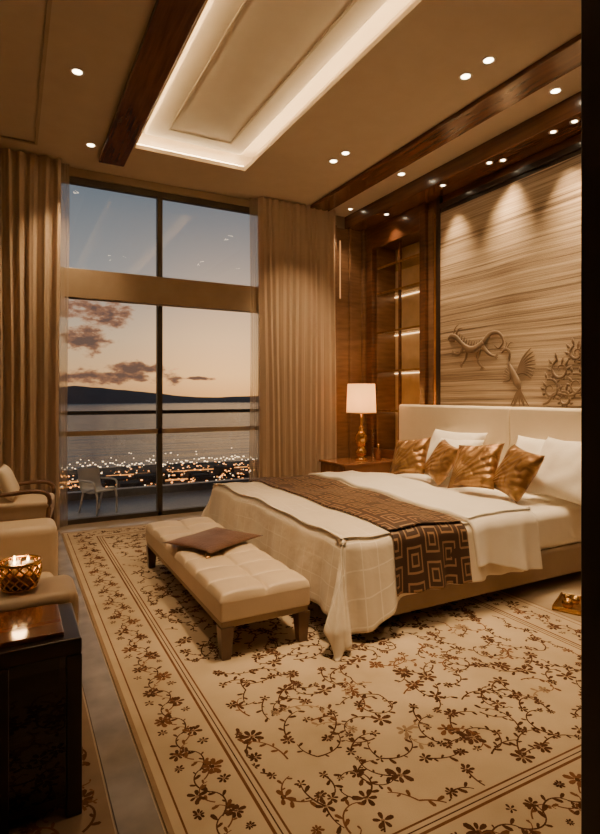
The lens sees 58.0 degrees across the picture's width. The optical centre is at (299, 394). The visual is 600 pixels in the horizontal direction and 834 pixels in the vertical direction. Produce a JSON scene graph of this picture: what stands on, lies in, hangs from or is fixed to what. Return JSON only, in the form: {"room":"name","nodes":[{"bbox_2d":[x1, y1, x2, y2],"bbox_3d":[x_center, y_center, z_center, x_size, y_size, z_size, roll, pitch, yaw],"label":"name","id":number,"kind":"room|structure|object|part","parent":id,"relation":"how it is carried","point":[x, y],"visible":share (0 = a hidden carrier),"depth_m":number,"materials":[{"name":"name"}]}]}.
{"room":"hotel room","nodes":[
{"label":"hotel room","id":0,"kind":"room"},
{"bbox_2d":[69,167,344,228],"bbox_3d":[-2.115,-0.600,7.172,7.000,4.400,0.250,0,0,-28],"label":"wall","id":1,"kind":"structure","parent":0,"point":[75,172],"depth_m":7.18,"materials":[{"name":"paint"}]},
{"bbox_2d":[68,176,248,524],"bbox_3d":[-1.819,-0.550,7.255,3.000,4.300,0.080,0,0,-28],"label":"frame","id":2,"kind":"object","parent":1,"relation":"attached to","point":[159,196],"visible":0.24,"depth_m":7.19,"materials":[{"name":"metal"}]},
{"bbox_2d":[67,426,249,435],"bbox_3d":[-1.775,0.480,7.279,2.800,0.060,0.080,0,0,-28],"label":"rail","id":3,"kind":"object","parent":1,"relation":"attached to","point":[231,428],"visible":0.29,"depth_m":7.15,"materials":[{"name":"brown metal"}]},
{"bbox_2d":[62,267,257,312],"bbox_3d":[-1.767,-1.360,7.158,3.000,0.360,0.140,0,0,-28],"label":"trim","id":4,"kind":"structure","parent":1,"relation":"attached to","point":[84,284],"depth_m":7.02,"materials":[{"name":"brown wood"}]},
{"bbox_2d":[340,241,340,298],"bbox_3d":[0.624,-1.950,8.424,0.012,0.900,0.010,0,0,-28],"label":"light strip","id":5,"kind":"object","parent":1,"relation":"attached to","point":[340,241],"visible":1,"depth_m":8.42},
{"bbox_2d":[335,225,365,457],"bbox_3d":[0.785,-0.500,8.492,0.640,4.200,0.140,0,0,-28],"label":"wall panel","id":6,"kind":"object","parent":1,"relation":"attached to","point":[350,310],"depth_m":8.48,"materials":[{"name":"brown wood"}]},
{"bbox_2d":[0,0,580,216],"bbox_3d":[0.084,-2.960,3.357,7.700,0.320,9.050,0,0,-28],"label":"ceiling","id":7,"kind":"structure","parent":0,"point":[396,79],"depth_m":5.03,"materials":[{"name":"paint"}]},
{"bbox_2d":[0,0,51,144],"bbox_3d":[-2.697,-2.790,3.209,2.250,0.020,5.200,0,0,-28],"label":"trim","id":8,"kind":"structure","parent":7,"relation":"attached to","point":[49,2],"depth_m":4.73,"materials":[{"name":"paint"}]},
{"bbox_2d":[0,148,60,529],"bbox_3d":[-3.889,-0.600,5.823,2.424,4.360,0.119,0,0,-28],"label":"curtain","id":9,"kind":"object","parent":7,"relation":"hanging from","point":[30,184],"visible":0.9,"depth_m":6.24,"materials":[{"name":"fabric"}]},
{"bbox_2d":[59,163,68,526],"bbox_3d":[-2.900,-0.600,6.477,0.264,4.360,0.039,0,0,-28],"label":"sheer curtain","id":10,"kind":"object","parent":7,"relation":"hanging from","point":[64,247],"visible":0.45,"depth_m":6.51,"materials":[{"name":"fabric"}]},
{"bbox_2d":[70,68,84,75],"bbox_3d":[-1.929,-2.797,4.694,0.120,0.006,0.120,0,0,-28],"label":"recessed light","id":11,"kind":"object","parent":7,"relation":"in","point":[74,71],"visible":1,"depth_m":4.70,"materials":[{"name":"white ceramic"}]},
{"bbox_2d":[85,143,95,147],"bbox_3d":[-2.344,-2.797,6.070,0.120,0.006,0.120,0,0,-28],"label":"recessed light","id":12,"kind":"object","parent":7,"relation":"in","point":[90,145],"visible":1,"depth_m":6.08,"materials":[{"name":"white ceramic"}]},
{"bbox_2d":[99,0,204,166],"bbox_3d":[-0.286,-2.770,2.764,0.290,0.060,8.350,0,0,-28],"label":"beam","id":13,"kind":"structure","parent":7,"relation":"attached to","point":[170,23],"depth_m":4.57,"materials":[{"name":"brown wood"}]},
{"bbox_2d":[249,198,258,481],"bbox_3d":[-0.604,-0.600,7.697,0.262,4.360,0.033,0,0,-28],"label":"sheer curtain","id":14,"kind":"object","parent":7,"relation":"hanging from","point":[253,203],"visible":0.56,"depth_m":7.68,"materials":[{"name":"fabric"}]},
{"bbox_2d":[145,0,387,154],"bbox_3d":[0.081,-3.000,3.894,1.160,0.120,5.620,0,0,-28],"label":"cove","id":15,"kind":"structure","parent":7,"relation":"attached to","point":[268,39],"depth_m":4.80,"materials":[{"name":"paint"}]},
{"bbox_2d":[168,0,357,144],"bbox_3d":[0.081,-2.937,3.894,0.740,0.007,5.160,0,0,-28],"label":"trim","id":16,"kind":"structure","parent":15,"relation":"attached to","point":[245,1],"depth_m":4.87,"materials":[{"name":"paint"}]},
{"bbox_2d":[258,196,335,477],"bbox_3d":[-0.005,-0.600,7.891,1.303,4.360,0.092,0,0,-28],"label":"curtain","id":17,"kind":"object","parent":7,"relation":"hanging from","point":[296,242],"visible":0.89,"depth_m":7.86,"materials":[{"name":"fabric"}]},
{"bbox_2d":[329,159,337,163],"bbox_3d":[0.401,-2.797,6.488,0.120,0.006,0.120,0,0,-28],"label":"recessed light","id":18,"kind":"object","parent":7,"relation":"in","point":[332,161],"visible":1,"depth_m":6.49,"materials":[{"name":"white ceramic"}]},
{"bbox_2d":[340,151,350,155],"bbox_3d":[0.527,-2.797,6.272,0.120,0.006,0.120,0,0,-28],"label":"recessed light","id":19,"kind":"object","parent":7,"relation":"in","point":[343,153],"visible":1,"depth_m":6.28,"materials":[{"name":"white ceramic"}]},
{"bbox_2d":[397,172,405,175],"bbox_3d":[1.286,-2.797,6.868,0.120,0.006,0.120,0,0,-28],"label":"recessed light","id":20,"kind":"object","parent":7,"relation":"in","point":[400,173],"visible":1,"depth_m":6.87,"materials":[{"name":"white ceramic"}]},
{"bbox_2d":[310,33,580,211],"bbox_3d":[2.304,-2.775,4.272,0.320,0.050,8.580,0,0,-28],"label":"ceiling beam","id":21,"kind":"structure","parent":7,"relation":"attached to","point":[566,58],"depth_m":5.37,"materials":[{"name":"brown wood"}]},
{"bbox_2d":[459,72,472,80],"bbox_3d":[1.455,-2.797,4.761,0.120,0.006,0.120,0,0,-28],"label":"recessed light","id":22,"kind":"object","parent":7,"relation":"in","point":[464,76],"visible":1,"depth_m":4.76,"materials":[{"name":"white ceramic"}]},
{"bbox_2d":[481,56,495,64],"bbox_3d":[1.577,-2.797,4.531,0.120,0.006,0.120,0,0,-28],"label":"recessed light","id":23,"kind":"object","parent":7,"relation":"in","point":[486,60],"visible":1,"depth_m":4.53,"materials":[{"name":"white ceramic"}]},
{"bbox_2d":[548,87,562,94],"bbox_3d":[2.353,-2.797,4.989,0.120,0.006,0.120,0,0,-28],"label":"recessed light","id":24,"kind":"object","parent":7,"relation":"in","point":[557,90],"visible":1,"depth_m":4.99,"materials":[{"name":"white ceramic"}]},
{"bbox_2d":[58,511,580,833],"bbox_3d":[0.175,1.675,3.292,7.800,0.150,9.250,0,0,-28],"label":"floor","id":25,"kind":"structure","parent":0,"point":[544,593],"depth_m":4.48,"materials":[{"name":"stone"}]},
{"bbox_2d":[9,695,114,833],"bbox_3d":[-2.412,1.593,3.078,2.030,0.013,5.700,0,0,-28],"label":"area rug","id":26,"kind":"object","parent":25,"relation":"on","point":[95,817],"visible":0.08,"depth_m":2.05,"materials":[{"name":"carpet"}]},
{"bbox_2d":[0,480,55,521],"bbox_3d":[-3.025,1.111,5.624,0.866,0.960,0.704,0,0,-21],"label":"wooden armchair","id":27,"kind":"object","parent":26,"relation":"on","point":[26,504],"visible":0.69,"depth_m":5.44,"materials":[{"name":"brown wood"}]},
{"bbox_2d":[0,464,19,500],"bbox_3d":[-3.029,0.901,5.601,0.275,0.390,0.460,0,0,-21],"label":"cushion","id":28,"kind":"object","parent":27,"relation":"on","point":[8,482],"visible":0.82,"depth_m":5.45,"materials":[{"name":"fabric"}]},
{"bbox_2d":[0,493,54,521],"bbox_3d":[-2.959,1.175,5.650,0.700,0.180,0.610,0,0,-21],"label":"seat cushion","id":29,"kind":"object","parent":27,"relation":"on","point":[27,506],"depth_m":5.44,"materials":[{"name":"beige fabric"}]},
{"bbox_2d":[0,518,78,625],"bbox_3d":[-1.948,1.103,2.832,1.320,0.966,1.570,0,0,-28],"label":"lounge armchair","id":30,"kind":"object","parent":26,"relation":"on","point":[39,536],"visible":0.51,"depth_m":3.42,"materials":[{"name":"beige leather"}]},
{"bbox_2d":[0,554,41,593],"bbox_3d":[-1.281,0.809,2.473,0.190,0.145,0.190,0,0,-28],"label":"candle holder","id":31,"kind":"object","parent":30,"relation":"on","point":[15,577],"visible":1,"depth_m":2.42,"materials":[{"name":"gold metal"}]},
{"bbox_2d":[9,564,19,573],"bbox_3d":[-1.282,0.781,2.433,0.048,0.033,0.047,0,0,-28],"label":"candle","id":32,"kind":"object","parent":31,"relation":"on","point":[14,571],"depth_m":2.42,"materials":[{"name":"white wax"}]},
{"bbox_2d":[9,560,19,564],"bbox_3d":[-1.315,0.781,2.495,0.048,0.033,0.047,0,0,-28],"label":"candle","id":33,"kind":"object","parent":31,"relation":"on","point":[10,561],"depth_m":2.49,"materials":[{"name":"white wax"}]},
{"bbox_2d":[22,560,33,569],"bbox_3d":[-1.250,0.781,2.490,0.048,0.033,0.047,0,0,-28],"label":"candle","id":34,"kind":"object","parent":31,"relation":"on","point":[26,561],"depth_m":2.48,"materials":[{"name":"white wax"}]},
{"bbox_3d":[-2.109,1.175,3.454,1.020,0.650,0.320,0,0,-28],"label":"arm","id":35,"kind":"part","parent":30,"relation":"part of","materials":[{"name":"beige fabric"}]},
{"bbox_3d":[-1.519,1.192,2.346,1.020,0.615,0.310,0,0,-28],"label":"arm","id":36,"kind":"part","parent":30,"relation":"part of","materials":[{"name":"beige leather"}]},
{"bbox_2d":[40,572,53,577],"bbox_3d":[-1.813,1.215,2.898,0.960,0.170,0.920,0,0,-28],"label":"seat cushion","id":37,"kind":"object","parent":30,"relation":"on","point":[44,574],"depth_m":3.42,"materials":[{"name":"beige leather"}]},
{"bbox_2d":[0,603,81,833],"bbox_3d":[-1.398,1.243,1.975,1.085,0.686,0.400,0,0,-28],"label":"console table","id":38,"kind":"object","parent":26,"relation":"on","point":[41,646],"visible":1,"depth_m":2.01,"materials":[{"name":"brown wood"}]},
{"bbox_3d":[-1.313,1.245,1.814,0.985,0.530,0.005,0,0,-28],"label":"glass","id":39,"kind":"part","parent":38,"relation":"part of","materials":[{"name":"black glass"}]},
{"bbox_3d":[-1.398,0.949,1.975,1.085,0.062,0.400,0,0,-28],"label":"frame","id":40,"kind":"part","parent":38,"relation":"part of","materials":[{"name":"brown wood"}]},
{"bbox_2d":[58,531,164,833],"bbox_3d":[-0.901,1.595,2.579,0.150,0.010,8.400,0,0,-28],"label":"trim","id":41,"kind":"structure","parent":25,"relation":"on","point":[134,811],"depth_m":2.48,"materials":[{"name":"stone"}]},
{"bbox_2d":[61,520,580,833],"bbox_3d":[-0.094,1.593,4.458,3.020,0.013,5.600,0,0,-28],"label":"area rug","id":42,"kind":"object","parent":25,"relation":"on","point":[463,716],"visible":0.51,"depth_m":2.71,"materials":[{"name":"carpet"}]},
{"bbox_2d":[145,517,309,660],"bbox_3d":[-0.681,1.377,4.253,0.610,0.418,2.050,0,0,-28],"label":"bench","id":43,"kind":"object","parent":42,"relation":"on","point":[241,583],"visible":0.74,"depth_m":3.51,"materials":[{"name":"beige leather"}]},
{"bbox_3d":[-1.371,1.488,4.996,0.085,0.196,0.085,0,0,-28],"label":"leg","id":44,"kind":"part","parent":43,"relation":"part of","materials":[{"name":"brown wood"}]},
{"bbox_2d":[162,527,262,553],"bbox_3d":[-0.680,1.138,4.282,0.520,0.049,0.620,0,0,34],"label":"bench cushion","id":45,"kind":"object","parent":43,"relation":"on","point":[212,540],"visible":1,"depth_m":4.19,"materials":[{"name":"brown fabric"}]},
{"bbox_3d":[-0.451,1.488,3.266,0.085,0.196,0.085,0,0,-28],"label":"leg","id":46,"kind":"part","parent":43,"relation":"part of","materials":[{"name":"brown wood"}]},
{"bbox_3d":[-0.681,1.202,4.253,0.610,0.068,2.050,0,0,-28],"label":"tufted seat","id":47,"kind":"part","parent":43,"relation":"part of","materials":[{"name":"beige leather"}]},
{"bbox_2d":[146,530,309,622],"bbox_3d":[-0.681,1.290,4.253,0.610,0.130,2.050,0,0,-28],"label":"seat cushion","id":48,"kind":"object","parent":43,"relation":"on","point":[239,608],"depth_m":3.41,"materials":[{"name":"beige leather"}]},
{"bbox_3d":[0.008,1.488,3.510,0.085,0.196,0.085,0,0,-28],"label":"leg","id":49,"kind":"part","parent":43,"relation":"part of","materials":[{"name":"brown wood"}]},
{"bbox_2d":[319,456,392,472],"bbox_3d":[0.849,1.270,7.847,0.974,0.660,0.680,0,0,-28],"label":"nightstand","id":50,"kind":"object","parent":25,"relation":"on","point":[348,463],"visible":0.27,"depth_m":7.63,"materials":[{"name":"brown wood"}]},
{"bbox_3d":[0.449,1.113,7.635,0.018,0.235,0.600,0,0,-28],"label":"drawer","id":51,"kind":"part","parent":50,"relation":"part of","materials":[{"name":"brown wood"}]},
{"bbox_2d":[346,384,376,460],"bbox_3d":[0.886,0.390,7.833,0.436,1.100,0.436,0,0,-28],"label":"table lamp","id":52,"kind":"object","parent":50,"relation":"on","point":[361,398],"visible":1,"depth_m":7.68,"materials":[{"name":"white fabric"}]},
{"bbox_3d":[0.886,0.050,7.833,0.430,0.420,0.430,0,0,-28],"label":"lamp shade","id":53,"kind":"part","parent":52,"relation":"part of","materials":[{"name":"white fabric"}]},
{"bbox_3d":[0.886,0.259,7.833,0.436,0.018,0.436,0,0,-28],"label":"shade trim","id":54,"kind":"part","parent":52,"relation":"part of","materials":[{"name":"gold metal"}]},
{"bbox_2d":[376,444,380,460],"bbox_3d":[1.129,0.820,7.803,0.080,0.240,0.080,0,0,-28],"label":"perfume bottle","id":55,"kind":"object","parent":50,"relation":"on","point":[378,451],"visible":1,"depth_m":7.77,"materials":[{"name":"brown glass"}]},
{"bbox_2d":[201,404,580,661],"bbox_3d":[0.966,0.865,5.214,3.259,1.470,3.900,0,0,-28],"label":"bed","id":56,"kind":"object","parent":25,"relation":"on","point":[371,548],"visible":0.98,"depth_m":4.17,"materials":[{"name":"fabric"}]},
{"bbox_2d":[201,476,523,661],"bbox_3d":[0.302,1.236,4.886,1.780,0.708,2.858,0,0,-28],"label":"duvet","id":57,"kind":"object","parent":56,"relation":"on","point":[370,550],"depth_m":3.94,"materials":[{"name":"fabric"}]},
{"bbox_2d":[389,437,430,474],"bbox_3d":[1.250,0.700,6.169,0.532,0.557,0.413,0,0,43],"label":"cushion","id":58,"kind":"object","parent":56,"relation":"on","point":[409,457],"visible":1,"depth_m":6.08,"materials":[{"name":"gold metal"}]},
{"bbox_2d":[424,439,457,484],"bbox_3d":[1.507,0.708,5.786,0.387,0.544,0.517,0,0,-7],"label":"cushion","id":59,"kind":"object","parent":56,"relation":"on","point":[441,461],"visible":0.94,"depth_m":5.64,"materials":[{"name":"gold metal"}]},
{"bbox_2d":[425,438,483,476],"bbox_3d":[1.704,0.702,6.003,0.459,0.553,0.635,0,0,-32],"label":"pillow","id":60,"kind":"object","parent":56,"relation":"on","point":[455,443],"visible":0.16,"depth_m":5.90,"materials":[{"name":"fabric"}]},
{"bbox_3d":[1.876,0.815,6.771,0.130,1.370,1.905,0,0,-28],"label":"headboard panel","id":61,"kind":"part","parent":56,"relation":"part of","materials":[{"name":"leather"}]},
{"bbox_2d":[426,429,486,460],"bbox_3d":[1.786,0.672,6.363,0.471,0.605,0.850,0,0,-28],"label":"pillow","id":62,"kind":"object","parent":56,"relation":"on","point":[438,434],"visible":0.27,"depth_m":6.41,"materials":[{"name":"fabric"}]},
{"bbox_2d":[447,443,504,489],"bbox_3d":[1.703,0.691,5.255,0.443,0.571,0.550,0,0,-42],"label":"cushion","id":63,"kind":"object","parent":56,"relation":"on","point":[474,466],"visible":0.98,"depth_m":5.16,"materials":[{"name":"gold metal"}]},
{"bbox_3d":[1.062,1.120,5.299,2.750,0.320,2.440,0,0,-28],"label":"mattress","id":64,"kind":"part","parent":56,"relation":"part of","materials":[{"name":"white fabric"}]},
{"bbox_2d":[493,444,544,502],"bbox_3d":[1.955,0.701,4.912,0.410,0.567,0.538,0,0,-10],"label":"cushion","id":65,"kind":"object","parent":56,"relation":"on","point":[518,467],"visible":0.98,"depth_m":4.76,"materials":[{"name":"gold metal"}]},
{"bbox_3d":[2.770,0.815,5.089,0.130,1.370,1.885,0,0,-28],"label":"headboard panel","id":66,"kind":"part","parent":56,"relation":"part of","materials":[{"name":"leather"}]},
{"bbox_2d":[516,435,580,454],"bbox_3d":[2.376,0.671,5.250,0.476,0.608,0.850,0,0,-28],"label":"pillow","id":67,"kind":"object","parent":56,"relation":"on","point":[532,445],"visible":0.12,"depth_m":5.37,"materials":[{"name":"fabric"}]},
{"bbox_2d":[526,437,580,505],"bbox_3d":[2.352,0.662,4.784,0.524,0.658,0.718,0,0,-23],"label":"pillow","id":68,"kind":"object","parent":56,"relation":"on","point":[559,474],"visible":0.74,"depth_m":4.72,"materials":[{"name":"fabric"}]},
{"bbox_2d":[552,592,580,615],"bbox_3d":[2.053,1.567,4.104,0.200,0.067,0.340,0,0,36],"label":"tray","id":69,"kind":"object","parent":25,"relation":"on","point":[565,602],"visible":0.89,"depth_m":4.05,"materials":[{"name":"metal"}]},
{"bbox_2d":[581,0,599,833],"bbox_3d":[1.157,-0.600,1.674,0.285,4.400,0.430,0,0,-28],"label":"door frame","id":70,"kind":"structure","parent":25,"relation":"on","point":[590,9],"depth_m":1.77,"materials":[{"name":"black wood"}]},
{"bbox_2d":[375,134,580,458],"bbox_3d":[3.262,-0.600,5.047,0.500,4.400,9.050,0,0,-28],"label":"wall","id":71,"kind":"structure","parent":0,"point":[414,238],"depth_m":6.79,"materials":[{"name":"brown wood"}]},
{"bbox_2d":[366,203,428,458],"bbox_3d":[1.398,-0.500,7.947,0.070,4.200,1.380,0,0,-28],"label":"trim","id":72,"kind":"structure","parent":71,"relation":"attached to","point":[415,220],"depth_m":7.99,"materials":[{"name":"brown wood"}]},
{"bbox_2d":[377,239,418,448],"bbox_3d":[1.613,-0.725,8.044,0.380,3.130,1.090,0,0,-28],"label":"display shelf","id":73,"kind":"object","parent":71,"relation":"attached to","point":[397,270],"visible":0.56,"depth_m":8.42,"materials":[{"name":"brown wood"}]},
{"bbox_3d":[1.351,-0.725,8.505,0.350,3.130,0.020,0,0,-28],"label":"panel","id":74,"kind":"part","parent":73,"relation":"part of","materials":[{"name":"brown wood"}]},
{"bbox_3d":[1.767,-0.725,8.126,0.030,3.130,1.090,0,0,-28],"label":"panel","id":75,"kind":"part","parent":73,"relation":"part of","materials":[{"name":"brown wood"}]},
{"bbox_2d":[428,208,434,404],"bbox_3d":[1.770,-0.800,7.295,0.025,3.400,0.100,0,0,-28],"label":"trim","id":76,"kind":"structure","parent":71,"relation":"attached to","point":[431,212],"depth_m":7.28,"materials":[{"name":"brown wood"}]},
{"bbox_2d":[434,214,435,404],"bbox_3d":[1.809,-0.750,7.211,0.035,3.300,0.035,0,0,-28],"label":"trim","id":77,"kind":"structure","parent":71,"relation":"attached to","point":[435,214],"depth_m":7.19,"materials":[{"name":"brown wood"}]},
{"bbox_2d":[345,91,580,231],"bbox_3d":[2.933,-2.700,4.730,0.380,0.200,8.800,0,0,-28],"label":"ceiling beam","id":78,"kind":"structure","parent":71,"relation":"attached to","point":[530,137],"depth_m":6.19,"materials":[{"name":"brown wood"}]},
{"bbox_2d":[436,141,580,404],"bbox_3d":[2.869,-0.500,5.190,0.060,4.200,4.470,0,0,-28],"label":"trim","id":79,"kind":"structure","parent":71,"relation":"attached to","point":[573,150],"depth_m":6.54,"materials":[{"name":"brown wood"}]},
{"bbox_2d":[440,154,580,407],"bbox_3d":[2.893,-0.460,5.162,0.045,3.840,4.400,0,0,-28],"label":"wall panel","id":80,"kind":"object","parent":71,"relation":"attached to","point":[510,254],"visible":0.6,"depth_m":6.07,"materials":[{"name":"beige wood"}]},
{"bbox_2d":[447,324,503,369],"bbox_3d":[2.101,-0.593,6.567,0.033,0.602,0.911,0,0,-28],"label":"relief","id":81,"kind":"object","parent":80,"relation":"attached to","point":[475,348],"visible":1,"depth_m":6.54,"materials":[{"name":"beige wood"}]},
{"bbox_2d":[501,342,535,405],"bbox_3d":[2.403,-0.244,6.000,0.031,0.733,0.468,0,0,-28],"label":"relief","id":82,"kind":"object","parent":80,"relation":"attached to","point":[523,366],"visible":1,"depth_m":5.98,"materials":[{"name":"beige wood"}]},
{"bbox_2d":[540,338,580,407],"bbox_3d":[2.766,-0.224,5.338,0.012,0.705,0.935,0,0,-28],"label":"relief","id":83,"kind":"object","parent":80,"relation":"attached to","point":[565,393],"visible":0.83,"depth_m":5.48,"materials":[{"name":"beige wood"}]},
{"bbox_2d":[548,129,557,133],"bbox_3d":[2.501,-2.597,5.350,0.092,0.006,0.092,0,0,-28],"label":"recessed light","id":84,"kind":"object","parent":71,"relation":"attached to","point":[555,131],"visible":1,"depth_m":5.35,"materials":[{"name":"white ceramic"}]},
{"bbox_2d":[569,119,579,123],"bbox_3d":[2.609,-2.597,5.147,0.092,0.006,0.092,0,0,-28],"label":"recessed light","id":85,"kind":"object","parent":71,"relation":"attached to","point":[574,121],"visible":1,"depth_m":5.15,"materials":[{"name":"white ceramic"}]},
{"label":"outside","id":86,"kind":"structure","parent":0,"visible":0},
{"bbox_2d":[67,386,249,403],"bbox_3d":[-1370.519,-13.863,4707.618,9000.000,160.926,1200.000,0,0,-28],"label":"hills","id":87,"kind":"structure","parent":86,"point":[76,394],"depth_m":4218.05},
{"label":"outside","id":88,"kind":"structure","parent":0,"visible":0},
{"bbox_2d":[67,402,249,469],"bbox_3d":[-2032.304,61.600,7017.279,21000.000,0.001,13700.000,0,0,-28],"label":"sea","id":89,"kind":"structure","parent":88,"point":[97,449],"depth_m":766.66,"materials":[{"name":"grey liquid"}]},
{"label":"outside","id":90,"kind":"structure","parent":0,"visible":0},
{"bbox_2d":[67,451,248,491],"bbox_3d":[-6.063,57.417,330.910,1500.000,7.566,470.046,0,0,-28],"label":"city skyline","id":91,"kind":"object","parent":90,"point":[144,475],"visible":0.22,"depth_m":401.94},
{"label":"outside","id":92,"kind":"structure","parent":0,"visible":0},
{"bbox_2d":[67,409,249,518],"bbox_3d":[-2.119,1.050,8.245,7.000,1.600,1.650,0,0,-28],"label":"balcony","id":93,"kind":"object","parent":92,"point":[190,494],"visible":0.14,"depth_m":8.51,"materials":[{"name":"stone"}]},
{"bbox_2d":[77,466,117,515],"bbox_3d":[-2.805,1.316,7.494,0.454,0.617,0.384,0,0,33],"label":"outdoor chair","id":94,"kind":"object","parent":93,"relation":"on","point":[88,477],"visible":1,"depth_m":7.53,"materials":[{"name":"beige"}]},
{"bbox_3d":[-2.469,0.280,8.903,7.000,0.060,0.080,0,0,-28],"label":"rail","id":95,"kind":"part","parent":93,"relation":"part of","materials":[{"name":"metal"}]}
]}

